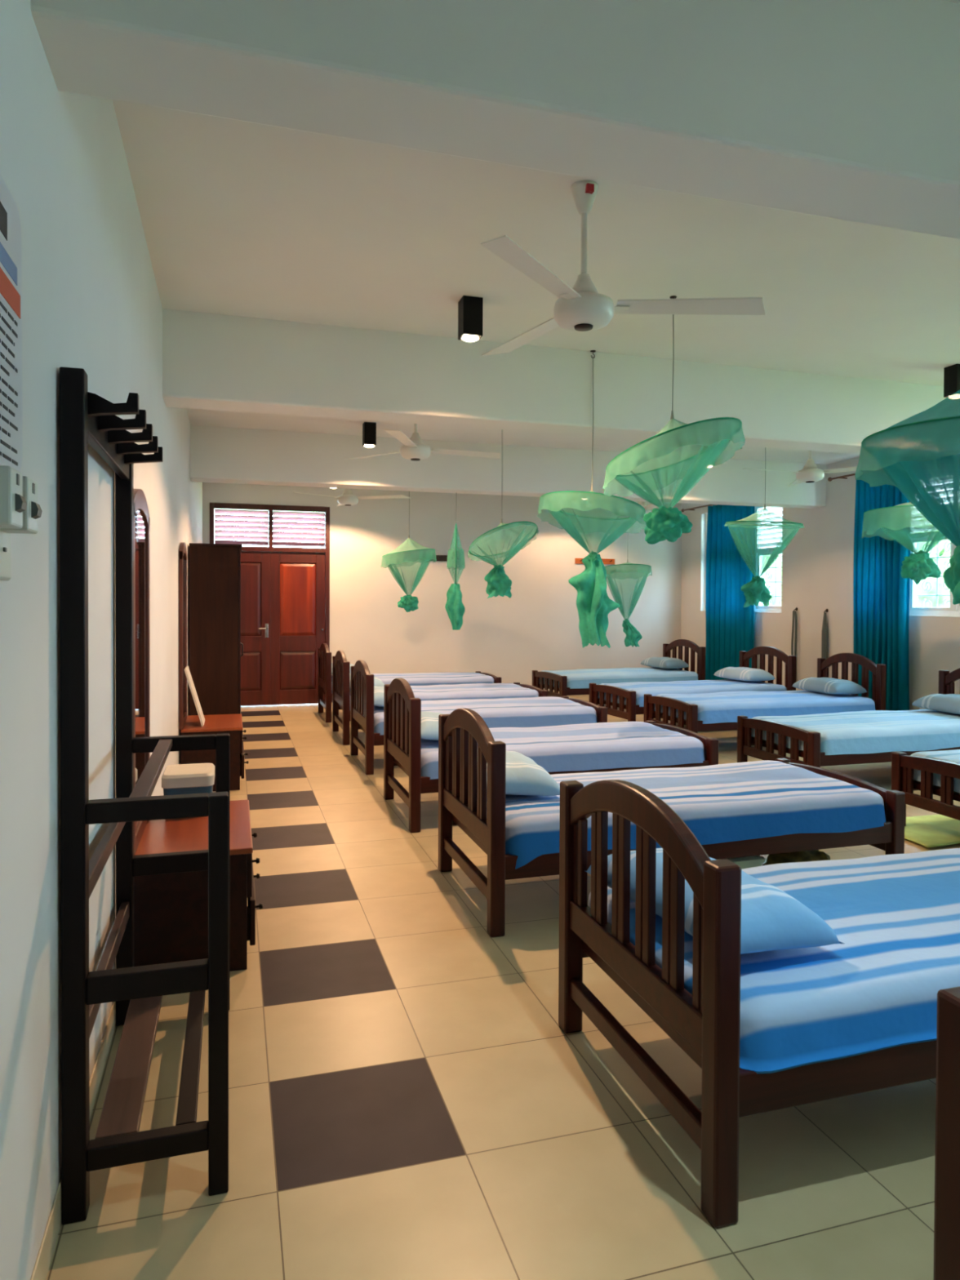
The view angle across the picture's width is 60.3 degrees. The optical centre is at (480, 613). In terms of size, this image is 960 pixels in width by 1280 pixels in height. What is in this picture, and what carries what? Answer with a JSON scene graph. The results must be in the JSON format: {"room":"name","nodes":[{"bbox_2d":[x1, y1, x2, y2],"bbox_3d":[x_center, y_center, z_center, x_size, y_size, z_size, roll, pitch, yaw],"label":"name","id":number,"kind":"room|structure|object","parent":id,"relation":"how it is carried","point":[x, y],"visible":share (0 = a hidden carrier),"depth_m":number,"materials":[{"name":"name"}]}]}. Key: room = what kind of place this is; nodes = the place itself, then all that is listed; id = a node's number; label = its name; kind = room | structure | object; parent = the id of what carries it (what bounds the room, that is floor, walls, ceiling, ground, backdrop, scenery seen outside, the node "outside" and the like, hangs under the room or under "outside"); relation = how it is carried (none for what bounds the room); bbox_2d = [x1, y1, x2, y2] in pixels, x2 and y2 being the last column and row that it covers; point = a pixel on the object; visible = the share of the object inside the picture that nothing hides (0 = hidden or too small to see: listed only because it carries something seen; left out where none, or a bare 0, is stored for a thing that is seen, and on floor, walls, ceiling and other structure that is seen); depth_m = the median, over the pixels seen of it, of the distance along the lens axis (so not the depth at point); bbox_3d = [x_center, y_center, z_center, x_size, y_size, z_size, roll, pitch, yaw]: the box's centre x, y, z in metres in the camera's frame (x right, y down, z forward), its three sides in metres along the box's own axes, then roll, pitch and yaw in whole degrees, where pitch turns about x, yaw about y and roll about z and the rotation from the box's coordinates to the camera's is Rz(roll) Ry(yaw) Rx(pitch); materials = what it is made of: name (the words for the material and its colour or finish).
{"room":"dormitory room","nodes":[
{"label":"dormitory room","id":0,"kind":"room"},
{"bbox_2d":[0,0,202,1279],"bbox_3d":[-1.819,-0.179,4.463,0.200,2.920,12.700,0,1,-17],"label":"wall","id":1,"kind":"structure","parent":0,"point":[91,302],"depth_m":1.72,"materials":[{"name":"paint"}]},
{"bbox_2d":[0,530,10,580],"bbox_3d":[-0.760,-0.096,1.308,0.016,0.085,0.105,0,1,-17],"label":"socket plate","id":2,"kind":"object","parent":1,"relation":"attached to","point":[5,538],"visible":0.88,"depth_m":1.32,"materials":[{"name":"grey plastic"}]},
{"bbox_2d":[0,174,22,472],"bbox_3d":[-0.726,-0.466,1.177,0.005,0.470,0.587,0,1,-17],"label":"poster","id":3,"kind":"object","parent":1,"relation":"attached to","point":[11,240],"visible":0.98,"depth_m":1.38,"materials":[{"name":"grey paper"}]},
{"bbox_2d":[0,465,26,528],"bbox_3d":[-0.707,-0.171,1.217,0.065,0.085,0.072,0,1,-17],"label":"switch","id":4,"kind":"object","parent":1,"relation":"attached to","point":[13,504],"visible":1,"depth_m":1.19,"materials":[{"name":"grey plastic"}]},
{"bbox_2d":[0,475,42,533],"bbox_3d":[-0.736,-0.173,1.315,0.065,0.085,0.072,0,1,-17],"label":"switch","id":5,"kind":"object","parent":1,"relation":"attached to","point":[33,511],"visible":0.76,"depth_m":1.30,"materials":[{"name":"grey plastic"}]},
{"bbox_2d":[30,1001,115,1279],"bbox_3d":[-1.727,1.236,4.514,0.005,0.090,12.300,0,1,-17],"label":"baseboard","id":6,"kind":"structure","parent":1,"relation":"attached to","point":[40,1271],"depth_m":1.77,"materials":[{"name":"beige tile"}]},
{"bbox_2d":[31,0,959,239],"bbox_3d":[2.374,-1.373,2.632,6.840,0.500,0.260,0,1,-17],"label":"beam","id":7,"kind":"structure","parent":1,"relation":"attached to","point":[849,110],"depth_m":1.92,"materials":[{"name":"paint"}]},
{"bbox_2d":[190,425,826,508],"bbox_3d":[0.622,-1.467,8.474,6.840,0.500,0.260,0,1,-17],"label":"beam","id":8,"kind":"structure","parent":1,"relation":"attached to","point":[221,455],"depth_m":8.07,"materials":[{"name":"paint"}]},
{"bbox_2d":[162,308,946,453],"bbox_3d":[1.504,-1.420,5.534,6.840,0.500,0.260,0,1,-17],"label":"beam","id":9,"kind":"structure","parent":1,"relation":"attached to","point":[211,361],"depth_m":4.99,"materials":[{"name":"paint"}]},
{"bbox_2d":[202,482,681,690],"bbox_3d":[-0.175,-0.274,11.481,6.980,2.920,0.200,0,1,-17],"label":"wall","id":10,"kind":"structure","parent":0,"point":[536,628],"depth_m":11.39,"materials":[{"name":"paint"}]},
{"bbox_2d":[209,502,329,706],"bbox_3d":[-2.698,-0.106,10.641,1.495,2.585,0.164,0,1,-17],"label":"door","id":11,"kind":"structure","parent":10,"relation":"in","point":[285,591],"depth_m":10.68,"materials":[{"name":"brown wood"}]},
{"bbox_2d":[435,555,447,561],"bbox_3d":[-0.601,-0.757,11.196,0.440,0.080,0.085,0,1,-17],"label":"peg rail","id":12,"kind":"object","parent":10,"relation":"attached to","point":[439,557],"visible":0.26,"depth_m":11.24,"materials":[{"name":"brown wood"}]},
{"bbox_2d":[331,690,589,704],"bbox_3d":[0.509,1.143,11.598,5.178,0.090,0.012,0,1,-17],"label":"baseboard","id":13,"kind":"structure","parent":10,"relation":"attached to","point":[553,691],"depth_m":11.87,"materials":[{"name":"beige tile"}]},
{"bbox_2d":[574,558,614,564],"bbox_3d":[1.669,-0.756,11.877,0.620,0.080,0.085,0,1,-17],"label":"peg rail","id":14,"kind":"object","parent":10,"relation":"attached to","point":[577,561],"visible":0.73,"depth_m":11.94,"materials":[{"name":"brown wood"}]},
{"bbox_2d":[45,696,959,1279],"bbox_3d":[1.517,1.341,5.488,7.180,0.120,12.700,0,1,-17],"label":"floor","id":15,"kind":"structure","parent":0,"point":[409,1098],"depth_m":2.16,"materials":[{"name":"tile"}]},
{"bbox_2d":[59,366,230,1224],"bbox_3d":[-0.868,0.391,2.265,0.346,1.852,0.925,0,1,-17],"label":"clothes rack","id":16,"kind":"object","parent":15,"relation":"on","point":[86,417],"visible":1,"depth_m":1.87,"materials":[{"name":"black wood"}]},
{"bbox_2d":[133,488,262,971],"bbox_3d":[-1.123,0.413,3.324,0.470,1.775,0.780,0,1,-17],"label":"table","id":17,"kind":"object","parent":15,"relation":"on","point":[171,910],"visible":0.69,"depth_m":3.02,"materials":[{"name":"brown wood"}]},
{"bbox_2d":[134,510,146,831],"bbox_3d":[-1.308,0.200,3.166,0.010,1.185,0.490,0,1,-17],"label":"mirror","id":18,"kind":"object","parent":17,"relation":"attached to","point":[140,516],"depth_m":3.18,"materials":[{"name":"clear glass"}]},
{"bbox_2d":[161,763,214,795],"bbox_3d":[-1.251,0.756,3.552,0.208,0.182,0.248,0,1,-17],"label":"tub","id":19,"kind":"object","parent":17,"relation":"on","point":[193,778],"visible":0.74,"depth_m":3.45,"materials":[{"name":"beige plastic"}]},
{"bbox_2d":[178,542,248,791],"bbox_3d":[-1.981,0.367,6.183,0.470,1.775,0.750,0,1,-17],"label":"table","id":20,"kind":"object","parent":15,"relation":"on","point":[232,724],"visible":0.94,"depth_m":5.89,"materials":[{"name":"brown wood"}]},
{"bbox_2d":[183,554,186,715],"bbox_3d":[-2.165,0.154,6.025,0.010,1.185,0.460,0,1,-17],"label":"mirror","id":21,"kind":"object","parent":20,"relation":"attached to","point":[184,555],"depth_m":6.14,"materials":[{"name":"clear glass"}]},
{"bbox_2d":[184,665,204,726],"bbox_3d":[-2.084,0.597,6.036,0.132,0.418,0.300,0,1,-17],"label":"leaning board","id":22,"kind":"object","parent":20,"relation":"on","point":[187,671],"visible":1,"depth_m":5.94,"materials":[{"name":"beige wood"}]},
{"bbox_2d":[189,542,243,715],"bbox_3d":[-2.364,0.317,7.440,0.441,1.835,0.920,0,1,-17],"label":"wardrobe","id":23,"kind":"object","parent":15,"relation":"on","point":[215,569],"visible":0.67,"depth_m":7.00,"materials":[{"name":"brown wood"}]},
{"bbox_2d":[317,643,501,722],"bbox_3d":[-0.857,0.774,9.904,2.055,0.864,0.900,0,1,-17],"label":"bed","id":24,"kind":"object","parent":15,"relation":"on","point":[324,655],"visible":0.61,"depth_m":9.51,"materials":[{"name":"brown wood"}]},
{"bbox_2d":[331,671,493,693],"bbox_3d":[-0.856,0.821,9.906,1.918,0.181,0.898,0,1,-17],"label":"mattress","id":25,"kind":"object","parent":24,"relation":"on","point":[419,678],"visible":0.52,"depth_m":9.69,"materials":[{"name":"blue fabric"}]},
{"bbox_2d":[332,650,547,745],"bbox_3d":[-0.426,0.797,8.468,2.055,0.864,0.900,0,1,-17],"label":"bed","id":26,"kind":"object","parent":15,"relation":"on","point":[340,666],"visible":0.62,"depth_m":8.08,"materials":[{"name":"brown wood"}]},
{"bbox_2d":[410,683,538,700],"bbox_3d":[-0.425,0.842,8.469,1.918,0.172,0.898,0,1,-17],"label":"mattress","id":27,"kind":"object","parent":26,"relation":"on","point":[474,691],"visible":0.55,"depth_m":8.26,"materials":[{"name":"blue fabric"}]},
{"bbox_2d":[373,675,384,686],"bbox_3d":[-1.172,0.676,8.242,0.368,0.152,0.660,0,1,-18],"label":"pillow","id":28,"kind":"object","parent":27,"relation":"on","point":[377,682],"visible":0.11,"depth_m":8.01,"materials":[{"name":"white fabric"}]},
{"bbox_2d":[350,660,607,774],"bbox_3d":[-0.030,0.818,7.146,2.055,0.864,0.900,0,1,-17],"label":"bed","id":29,"kind":"object","parent":15,"relation":"on","point":[362,682],"visible":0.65,"depth_m":6.76,"materials":[{"name":"brown wood"}]},
{"bbox_2d":[373,696,596,734],"bbox_3d":[-0.029,0.862,7.147,1.918,0.175,0.896,0,1,-17],"label":"mattress","id":30,"kind":"object","parent":29,"relation":"on","point":[543,711],"visible":0.68,"depth_m":6.92,"materials":[{"name":"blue fabric"}]},
{"bbox_2d":[373,685,383,706],"bbox_3d":[-0.790,0.696,6.968,0.368,0.152,0.660,0,1,-14],"label":"pillow","id":31,"kind":"object","parent":30,"relation":"on","point":[378,691],"visible":0.3,"depth_m":6.67,"materials":[{"name":"blue fabric"}]},
{"bbox_2d":[383,678,718,832],"bbox_3d":[0.451,0.844,5.542,2.055,0.864,0.900,0,1,-17],"label":"bed","id":32,"kind":"object","parent":15,"relation":"on","point":[402,710],"visible":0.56,"depth_m":5.19,"materials":[{"name":"brown wood"}]},
{"bbox_2d":[421,721,704,779],"bbox_3d":[0.452,0.891,5.542,1.919,0.176,0.898,0,1,-17],"label":"mattress","id":33,"kind":"object","parent":32,"relation":"on","point":[618,744],"visible":0.71,"depth_m":5.29,"materials":[{"name":"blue fabric"}]},
{"bbox_2d":[421,711,443,740],"bbox_3d":[-0.309,0.722,5.364,0.368,0.152,0.660,0,1,-20],"label":"pillow","id":34,"kind":"object","parent":33,"relation":"on","point":[429,720],"visible":0.38,"depth_m":5.08,"materials":[{"name":"blue fabric"}]},
{"bbox_2d":[532,639,705,697],"bbox_3d":[1.797,0.774,10.733,2.055,0.864,0.900,0,1,-21],"label":"bed","id":35,"kind":"object","parent":15,"relation":"on","point":[563,691],"visible":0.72,"depth_m":10.67,"materials":[{"name":"brown wood"}]},
{"bbox_2d":[538,666,697,688],"bbox_3d":[1.796,0.824,10.734,1.918,0.184,0.900,0,1,-21],"label":"mattress","id":36,"kind":"object","parent":35,"relation":"on","point":[576,678],"visible":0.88,"depth_m":10.41,"materials":[{"name":"teal fabric"}]},
{"bbox_2d":[640,657,688,668],"bbox_3d":[2.481,0.655,11.118,0.370,0.142,0.660,0,1,-21],"label":"pillow","id":37,"kind":"object","parent":36,"relation":"on","point":[656,662],"visible":1,"depth_m":10.90,"materials":[{"name":"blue fabric"}]},
{"bbox_2d":[438,708,905,937],"bbox_3d":[0.901,0.868,4.043,2.055,0.864,0.900,0,1,-17],"label":"bed","id":38,"kind":"object","parent":15,"relation":"on","point":[466,744],"visible":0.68,"depth_m":3.70,"materials":[{"name":"brown wood"}]},
{"bbox_2d":[476,760,885,869],"bbox_3d":[0.901,0.938,4.044,1.918,0.228,0.899,0,1,-17],"label":"mattress","id":39,"kind":"object","parent":38,"relation":"on","point":[726,802],"visible":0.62,"depth_m":3.79,"materials":[{"name":"blue fabric"}]},
{"bbox_2d":[476,751,559,795],"bbox_3d":[0.120,0.744,3.932,0.368,0.152,0.660,0,1,-13],"label":"pillow","id":40,"kind":"object","parent":39,"relation":"on","point":[524,776],"visible":0.45,"depth_m":3.67,"materials":[{"name":"blue fabric"}]},
{"bbox_2d":[589,645,796,721],"bbox_3d":[2.323,0.801,9.053,2.055,0.864,0.900,0,1,-20],"label":"bed","id":41,"kind":"object","parent":15,"relation":"on","point":[632,708],"visible":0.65,"depth_m":8.98,"materials":[{"name":"brown wood"}]},
{"bbox_2d":[597,679,786,706],"bbox_3d":[2.322,0.850,9.054,1.918,0.189,0.900,0,1,-20],"label":"mattress","id":42,"kind":"object","parent":41,"relation":"on","point":[654,688],"visible":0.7,"depth_m":8.82,"materials":[{"name":"blue fabric"}]},
{"bbox_2d":[713,666,775,681],"bbox_3d":[3.006,0.682,9.408,0.370,0.142,0.660,0,1,-20],"label":"pillow","id":43,"kind":"object","parent":42,"relation":"on","point":[741,673],"visible":1,"depth_m":9.21,"materials":[{"name":"blue fabric"}]},
{"bbox_2d":[719,855,764,869],"bbox_3d":[1.111,1.226,3.986,0.436,0.150,0.276,0,1,-17],"label":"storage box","id":44,"kind":"object","parent":15,"relation":"on","point":[745,862],"visible":0.2,"depth_m":3.90,"materials":[{"name":"green plastic"}]},
{"bbox_2d":[558,779,936,1227],"bbox_3d":[1.363,0.892,2.501,2.055,0.864,0.900,0,1,-17],"label":"bed","id":45,"kind":"object","parent":15,"relation":"on","point":[705,1023],"visible":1,"depth_m":1.97,"materials":[{"name":"brown wood"}]},
{"bbox_2d":[588,848,959,1074],"bbox_3d":[1.364,0.930,2.502,1.918,0.162,0.896,0,1,-17],"label":"mattress","id":46,"kind":"object","parent":45,"relation":"on","point":[896,917],"visible":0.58,"depth_m":2.05,"materials":[{"name":"blue fabric"}]},
{"bbox_2d":[585,848,844,954],"bbox_3d":[0.614,0.771,2.296,0.368,0.152,0.660,0,1,-24],"label":"pillow","id":47,"kind":"object","parent":46,"relation":"on","point":[772,919],"visible":0.36,"depth_m":2.06,"materials":[{"name":"blue fabric"}]},
{"bbox_2d":[643,653,886,733],"bbox_3d":[2.708,0.820,7.914,2.055,0.864,0.900,0,1,-16],"label":"bed","id":48,"kind":"object","parent":15,"relation":"on","point":[692,723],"visible":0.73,"depth_m":7.81,"materials":[{"name":"brown wood"}]},
{"bbox_2d":[653,689,875,724],"bbox_3d":[2.707,0.870,7.915,1.919,0.183,0.901,0,1,-16],"label":"mattress","id":49,"kind":"object","parent":48,"relation":"on","point":[724,706],"visible":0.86,"depth_m":7.58,"materials":[{"name":"blue fabric"}]},
{"bbox_2d":[791,676,866,694],"bbox_3d":[3.427,0.703,8.120,0.370,0.142,0.660,0,1,-16],"label":"pillow","id":50,"kind":"object","parent":49,"relation":"on","point":[832,686],"visible":1,"depth_m":7.93,"materials":[{"name":"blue fabric"}]},
{"bbox_2d":[762,849,830,865],"bbox_3d":[1.596,1.227,4.121,0.370,0.150,0.270,0,1,-17],"label":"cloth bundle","id":51,"kind":"object","parent":15,"relation":"on","point":[813,855],"visible":0.29,"depth_m":4.06,"materials":[{"name":"green fabric"}]},
{"bbox_2d":[737,667,959,767],"bbox_3d":[3.149,0.844,6.408,2.055,0.864,0.900,0,1,-17],"label":"bed","id":52,"kind":"object","parent":15,"relation":"on","point":[811,754],"visible":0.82,"depth_m":6.05,"materials":[{"name":"brown wood"}]},
{"bbox_2d":[751,708,959,755],"bbox_3d":[3.148,0.896,6.410,1.918,0.184,0.899,0,1,-17],"label":"mattress","id":53,"kind":"object","parent":52,"relation":"on","point":[870,731],"visible":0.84,"depth_m":6.01,"materials":[{"name":"teal fabric"}]},
{"bbox_2d":[911,693,959,714],"bbox_3d":[3.870,0.727,6.643,0.370,0.142,0.660,0,1,-17],"label":"pillow","id":54,"kind":"object","parent":53,"relation":"on","point":[948,703],"visible":1,"depth_m":6.66,"materials":[{"name":"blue fabric"}]},
{"bbox_2d":[891,751,959,826],"bbox_3d":[3.595,0.868,4.851,2.055,0.864,0.900,0,1,-17],"label":"bed","id":55,"kind":"object","parent":15,"relation":"on","point":[903,765],"visible":0.94,"depth_m":4.75,"materials":[{"name":"brown wood"}]},
{"bbox_2d":[910,749,959,793],"bbox_3d":[3.594,0.917,4.851,1.918,0.192,0.899,0,1,-17],"label":"mattress","id":56,"kind":"object","parent":55,"relation":"on","point":[953,756],"visible":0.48,"depth_m":4.84,"materials":[{"name":"teal fabric"}]},
{"bbox_2d":[904,814,959,848],"bbox_3d":[2.863,1.279,4.933,1.040,0.015,0.555,0,1,-17],"label":"floor mat","id":57,"kind":"object","parent":15,"relation":"on","point":[931,830],"visible":0.64,"depth_m":4.85,"materials":[{"name":"green fabric"}]},
{"bbox_2d":[933,986,959,1279],"bbox_3d":[1.786,0.915,1.093,2.055,0.864,0.900,0,1,-17],"label":"bed","id":58,"kind":"object","parent":15,"relation":"on","point":[947,1154],"visible":1,"depth_m":1.20,"materials":[{"name":"brown wood"}]},
{"bbox_2d":[112,0,959,464],"bbox_3d":[1.531,-1.713,5.444,7.180,0.150,12.700,0,1,-17],"label":"ceiling","id":59,"kind":"structure","parent":0,"point":[239,218],"depth_m":3.78,"materials":[{"name":"paint"}]},
{"bbox_2d":[292,488,410,506],"bbox_3d":[-1.463,-1.440,9.094,1.228,0.531,1.099,0,1,-17],"label":"ceiling fan","id":60,"kind":"object","parent":59,"relation":"hanging from","point":[347,499],"visible":0.81,"depth_m":8.86,"materials":[{"name":"white metal"}]},
{"bbox_2d":[362,422,376,447],"bbox_3d":[-0.975,-1.571,7.273,0.104,0.211,0.104,0,1,-17],"label":"ceiling light","id":61,"kind":"object","parent":59,"relation":"in","point":[369,428],"visible":1,"depth_m":7.23,"materials":[{"name":"black metal"}]},
{"bbox_2d":[380,491,436,612],"bbox_3d":[-0.886,-0.871,10.301,0.692,1.698,0.692,0,1,-17],"label":"net","id":62,"kind":"object","parent":59,"relation":"hanging from","point":[410,553],"visible":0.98,"depth_m":10.14,"materials":[{"name":"green fabric"}]},
{"bbox_2d":[344,423,500,461],"bbox_3d":[-0.343,-1.390,6.040,1.141,0.531,1.228,0,1,-17],"label":"ceiling fan","id":63,"kind":"object","parent":59,"relation":"hanging from","point":[413,449],"visible":0.87,"depth_m":6.02,"materials":[{"name":"white metal"}]},
{"bbox_2d":[444,493,465,630],"bbox_3d":[-0.243,-0.763,8.300,0.202,1.850,0.617,0,1,-8],"label":"net","id":64,"kind":"object","parent":59,"relation":"hanging from","point":[455,608],"visible":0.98,"depth_m":8.24,"materials":[{"name":"green fabric"}]},
{"bbox_2d":[457,295,483,342],"bbox_3d":[-0.050,-1.523,4.287,0.104,0.211,0.104,0,1,-17],"label":"ceiling light","id":65,"kind":"object","parent":59,"relation":"in","point":[470,308],"visible":1,"depth_m":4.24,"materials":[{"name":"black metal"}]},
{"bbox_2d":[467,429,538,598],"bbox_3d":[0.202,-0.898,7.039,0.631,1.540,0.596,0,1,-17],"label":"net","id":66,"kind":"object","parent":59,"relation":"hanging from","point":[503,540],"visible":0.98,"depth_m":7.09,"materials":[{"name":"green fabric"}]},
{"bbox_2d":[537,350,646,648],"bbox_3d":[0.699,-0.712,5.159,0.682,1.851,0.684,0,1,-17],"label":"net","id":67,"kind":"object","parent":59,"relation":"hanging from","point":[584,512],"visible":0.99,"depth_m":5.12,"materials":[{"name":"green fabric"}]},
{"bbox_2d":[480,180,765,355],"bbox_3d":[0.446,-1.345,3.219,1.209,0.531,1.184,0,1,-17],"label":"ceiling fan","id":68,"kind":"object","parent":59,"relation":"hanging from","point":[580,308],"visible":1,"depth_m":3.08,"materials":[{"name":"white metal"}]},
{"bbox_2d":[604,533,652,647],"bbox_3d":[1.880,-0.643,10.592,0.639,2.137,0.644,0,1,-17],"label":"net","id":69,"kind":"object","parent":59,"relation":"hanging from","point":[627,570],"visible":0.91,"depth_m":10.54,"materials":[{"name":"green fabric"}]},
{"bbox_2d":[638,501,666,514],"bbox_3d":[2.016,-1.435,9.857,1.212,0.531,1.165,0,1,-17],"label":"ceiling fan","id":70,"kind":"object","parent":59,"relation":"hanging from","point":[647,508],"visible":0.22,"depth_m":9.70,"materials":[{"name":"white metal"}]},
{"bbox_2d":[602,295,745,544],"bbox_3d":[0.990,-0.992,4.237,0.716,1.262,0.725,0,1,-17],"label":"net","id":71,"kind":"object","parent":59,"relation":"hanging from","point":[680,450],"visible":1,"depth_m":4.20,"materials":[{"name":"green fabric"}]},
{"bbox_2d":[724,447,804,607],"bbox_3d":[2.715,-0.864,7.900,0.727,1.608,0.728,0,1,-17],"label":"net","id":72,"kind":"object","parent":59,"relation":"hanging from","point":[755,591],"visible":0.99,"depth_m":7.83,"materials":[{"name":"green fabric"}]},
{"bbox_2d":[742,450,857,485],"bbox_3d":[2.691,-1.391,7.065,1.126,0.531,1.230,0,1,-17],"label":"ceiling fan","id":73,"kind":"object","parent":59,"relation":"hanging from","point":[810,473],"visible":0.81,"depth_m":6.99,"materials":[{"name":"white metal"}]},
{"bbox_2d":[862,502,946,584],"bbox_3d":[3.290,-0.936,6.235,0.734,1.410,0.728,0,1,-17],"label":"net","id":74,"kind":"object","parent":59,"relation":"hanging from","point":[902,520],"visible":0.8,"depth_m":6.16,"materials":[{"name":"green fabric"}]},
{"bbox_2d":[854,390,959,604],"bbox_3d":[1.655,-0.805,2.746,0.723,1.586,0.736,0,1,-17],"label":"net","id":75,"kind":"object","parent":59,"relation":"hanging from","point":[918,455],"visible":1,"depth_m":2.68,"materials":[{"name":"green fabric"}]},
{"bbox_2d":[943,363,959,397],"bbox_3d":[3.142,-1.525,5.444,0.104,0.211,0.104,0,1,-17],"label":"ceiling light","id":76,"kind":"object","parent":59,"relation":"in","point":[951,373],"visible":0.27,"depth_m":5.42,"materials":[{"name":"black metal"}]},
{"bbox_2d":[680,457,959,710],"bbox_3d":[4.867,-0.177,6.468,0.200,2.920,12.300,0,1,-17],"label":"wall","id":77,"kind":"structure","parent":0,"point":[817,558],"depth_m":9.45,"materials":[{"name":"paint"}]},
{"bbox_2d":[680,504,715,511],"bbox_3d":[3.334,-1.490,10.984,0.144,0.048,2.318,0,1,-17],"label":"curtain rod","id":78,"kind":"object","parent":77,"relation":"attached to","point":[691,508],"visible":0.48,"depth_m":11.72,"materials":[{"name":"brown metal"}]},
{"bbox_2d":[705,504,755,679],"bbox_3d":[3.295,-0.193,10.951,0.100,2.565,1.061,0,1,-17],"label":"curtain","id":79,"kind":"object","parent":78,"relation":"hanging from","point":[730,551],"visible":0.81,"depth_m":10.95,"materials":[{"name":"blue fabric"}]},
{"bbox_2d":[701,506,782,613],"bbox_3d":[3.500,-0.717,10.963,0.163,1.385,1.810,0,1,-17],"label":"window","id":80,"kind":"structure","parent":77,"relation":"in","point":[759,552],"depth_m":10.52,"materials":[{"name":"white glass"}]},
{"bbox_2d":[827,473,854,481],"bbox_3d":[4.217,-1.464,8.039,0.144,0.048,2.268,0,1,-17],"label":"curtain rod","id":81,"kind":"object","parent":77,"relation":"attached to","point":[829,479],"visible":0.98,"depth_m":8.96,"materials":[{"name":"brown metal"}]},
{"bbox_2d":[853,480,911,711],"bbox_3d":[4.063,-0.162,8.400,0.114,2.585,0.750,0,1,-17],"label":"curtain","id":82,"kind":"object","parent":81,"relation":"hanging from","point":[881,596],"visible":0.65,"depth_m":8.32,"materials":[{"name":"blue fabric"}]},
{"bbox_2d":[909,534,959,617],"bbox_3d":[4.385,-0.670,8.013,0.163,1.385,1.810,0,1,-17],"label":"window","id":83,"kind":"structure","parent":77,"relation":"in","point":[952,611],"depth_m":8.04,"materials":[{"name":"white glass"}]},
{"bbox_2d":[915,540,950,607],"bbox_3d":[4.454,-0.365,8.038,0.016,0.755,0.514,0,1,-17],"label":"grille","id":84,"kind":"object","parent":83,"relation":"attached to","point":[917,544],"depth_m":8.04,"materials":[{"name":"silver metal"}]},
{"bbox_3d":[3.891,-0.028,9.298,0.045,0.059,0.040,0,1,-17],"label":"wall hook","id":85,"kind":"object","parent":77,"relation":"attached to","visible":0},
{"bbox_2d":[821,612,827,659],"bbox_3d":[3.879,0.401,9.301,0.018,0.832,0.090,0,1,-17],"label":"strap","id":86,"kind":"object","parent":85,"relation":"hanging from","point":[824,631],"visible":0.69,"depth_m":9.29,"materials":[{"name":"grey"}]},
{"bbox_3d":[3.740,-0.046,9.800,0.045,0.059,0.040,0,1,-17],"label":"wall hook","id":87,"kind":"object","parent":77,"relation":"attached to","visible":0},
{"bbox_2d":[791,610,796,666],"bbox_3d":[3.728,0.408,9.803,0.014,0.882,0.088,0,1,-17],"label":"strap","id":88,"kind":"object","parent":87,"relation":"hanging from","point":[794,613],"visible":0.59,"depth_m":9.80,"materials":[{"name":"grey"}]},
{"label":"outside","id":89,"kind":"structure","parent":0,"visible":0},
{"bbox_3d":[4.782,1.628,11.901,44.000,0.150,48.000,0,1,-17],"label":"ground","id":90,"kind":"structure","parent":89,"visible":0},
{"bbox_2d":[761,554,782,605],"bbox_3d":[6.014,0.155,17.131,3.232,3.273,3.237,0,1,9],"label":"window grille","id":91,"kind":"object","parent":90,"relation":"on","point":[779,563],"visible":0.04,"depth_m":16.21,"materials":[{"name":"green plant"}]},
{"bbox_2d":[915,539,950,607],"bbox_3d":[7.014,-0.031,12.634,2.900,3.718,2.990,0,1,-17],"label":"shrub","id":92,"kind":"object","parent":90,"relation":"on","point":[942,552],"visible":0.03,"depth_m":11.72,"materials":[{"name":"green plant"}]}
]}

